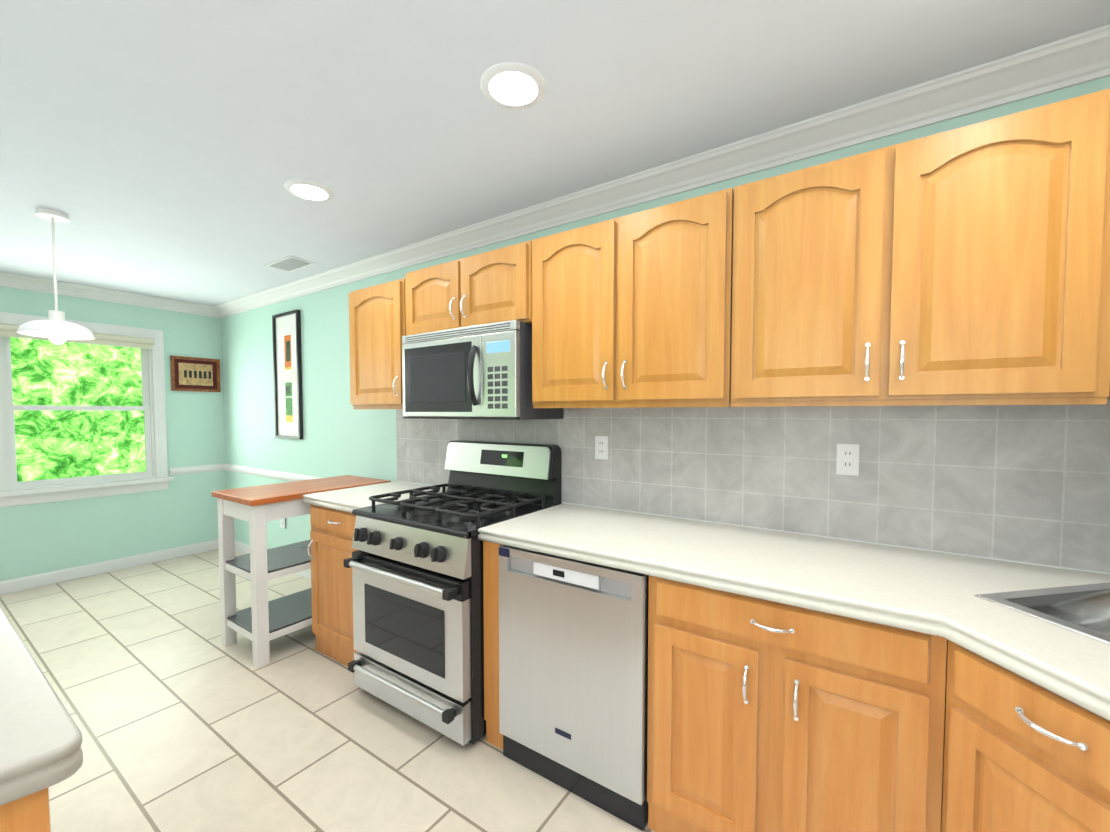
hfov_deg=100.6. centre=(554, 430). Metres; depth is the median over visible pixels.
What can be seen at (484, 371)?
over-the-range microwave
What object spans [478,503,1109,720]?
countertop
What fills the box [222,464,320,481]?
trim
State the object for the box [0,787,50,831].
base cabinet
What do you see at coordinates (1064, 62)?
crown molding
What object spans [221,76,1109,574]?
wall
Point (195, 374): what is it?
picture frame
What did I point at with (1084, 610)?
sink basin
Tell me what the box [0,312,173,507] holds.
window
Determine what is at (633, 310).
upper cabinet
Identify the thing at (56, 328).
pendant lamp
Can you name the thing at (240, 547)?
baseboard
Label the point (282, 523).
electrical outlet
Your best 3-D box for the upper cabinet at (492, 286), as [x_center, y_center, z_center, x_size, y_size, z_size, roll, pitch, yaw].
[-0.388,-0.689,2.430,0.863,0.360,0.382,2,3,34]
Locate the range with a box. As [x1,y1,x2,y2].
[343,440,561,745]
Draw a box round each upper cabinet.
[349,278,405,408]
[405,240,531,335]
[532,188,733,407]
[731,88,1109,406]
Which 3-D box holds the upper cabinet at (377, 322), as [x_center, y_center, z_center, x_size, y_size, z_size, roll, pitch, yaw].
[-0.968,-0.495,2.830,0.536,0.728,0.382,2,3,34]
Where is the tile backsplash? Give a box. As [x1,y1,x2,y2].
[396,400,1109,574]
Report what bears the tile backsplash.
attached to the wall at (341, 436)
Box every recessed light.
[284,180,333,201]
[481,62,545,108]
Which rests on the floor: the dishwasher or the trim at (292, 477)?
the dishwasher
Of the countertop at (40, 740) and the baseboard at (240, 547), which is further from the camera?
the baseboard at (240, 547)
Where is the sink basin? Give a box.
[974,582,1109,644]
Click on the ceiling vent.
(290, 263)
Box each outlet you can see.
[280,518,284,527]
[595,436,607,459]
[836,444,859,475]
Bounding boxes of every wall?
[0,286,225,581]
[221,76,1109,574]
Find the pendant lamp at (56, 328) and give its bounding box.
[17,208,94,343]
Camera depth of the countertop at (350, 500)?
2.63 m
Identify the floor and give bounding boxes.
[0,549,653,831]
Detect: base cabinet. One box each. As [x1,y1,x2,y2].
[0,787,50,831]
[307,504,356,666]
[647,576,946,831]
[941,639,1109,831]
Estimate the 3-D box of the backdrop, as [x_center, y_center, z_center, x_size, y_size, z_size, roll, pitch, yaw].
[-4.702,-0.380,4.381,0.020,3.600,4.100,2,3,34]
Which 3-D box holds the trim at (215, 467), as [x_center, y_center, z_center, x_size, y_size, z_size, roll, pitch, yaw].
[-3.532,0.381,4.530,0.021,0.068,0.410,2,3,34]
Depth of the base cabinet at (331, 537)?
2.54 m
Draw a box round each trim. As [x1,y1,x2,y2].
[169,464,221,474]
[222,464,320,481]
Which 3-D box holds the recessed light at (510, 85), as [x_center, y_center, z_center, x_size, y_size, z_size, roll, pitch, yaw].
[-0.134,-1.102,1.484,0.210,0.009,0.210,2,3,34]
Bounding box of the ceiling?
[0,0,1109,305]
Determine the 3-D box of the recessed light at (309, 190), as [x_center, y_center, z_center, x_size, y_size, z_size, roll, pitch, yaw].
[-1.160,-1.129,2.179,0.210,0.009,0.210,2,3,34]
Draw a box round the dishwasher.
[499,545,648,830]
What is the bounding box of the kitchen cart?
[212,475,390,667]
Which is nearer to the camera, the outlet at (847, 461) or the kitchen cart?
the outlet at (847, 461)
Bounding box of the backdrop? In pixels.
[10,337,145,481]
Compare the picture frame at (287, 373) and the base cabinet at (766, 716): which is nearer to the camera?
the base cabinet at (766, 716)
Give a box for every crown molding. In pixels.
[0,272,211,316]
[212,24,1109,317]
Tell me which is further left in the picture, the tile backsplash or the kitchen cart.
the kitchen cart
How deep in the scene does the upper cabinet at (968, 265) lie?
1.27 m
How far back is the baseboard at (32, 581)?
3.98 m
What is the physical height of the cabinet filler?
0.865 m
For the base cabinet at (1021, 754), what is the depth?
0.93 m
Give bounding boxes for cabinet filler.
[483,541,502,749]
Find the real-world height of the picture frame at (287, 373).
1.070 m
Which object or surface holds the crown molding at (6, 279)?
attached to the wall at (46, 537)
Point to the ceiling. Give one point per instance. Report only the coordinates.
(162, 148)
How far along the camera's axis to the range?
2.07 m
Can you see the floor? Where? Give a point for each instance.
(185, 719)
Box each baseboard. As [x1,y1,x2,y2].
[0,539,218,594]
[234,540,310,579]
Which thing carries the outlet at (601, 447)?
attached to the tile backsplash
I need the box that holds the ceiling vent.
[265,256,315,271]
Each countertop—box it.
[0,607,82,805]
[302,481,446,512]
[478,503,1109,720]
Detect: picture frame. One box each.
[170,355,220,391]
[272,310,302,438]
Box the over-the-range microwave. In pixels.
[402,320,562,419]
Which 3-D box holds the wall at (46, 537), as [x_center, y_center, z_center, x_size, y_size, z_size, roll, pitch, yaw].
[-5.011,0.076,2.445,0.100,2.440,5.600,2,3,34]

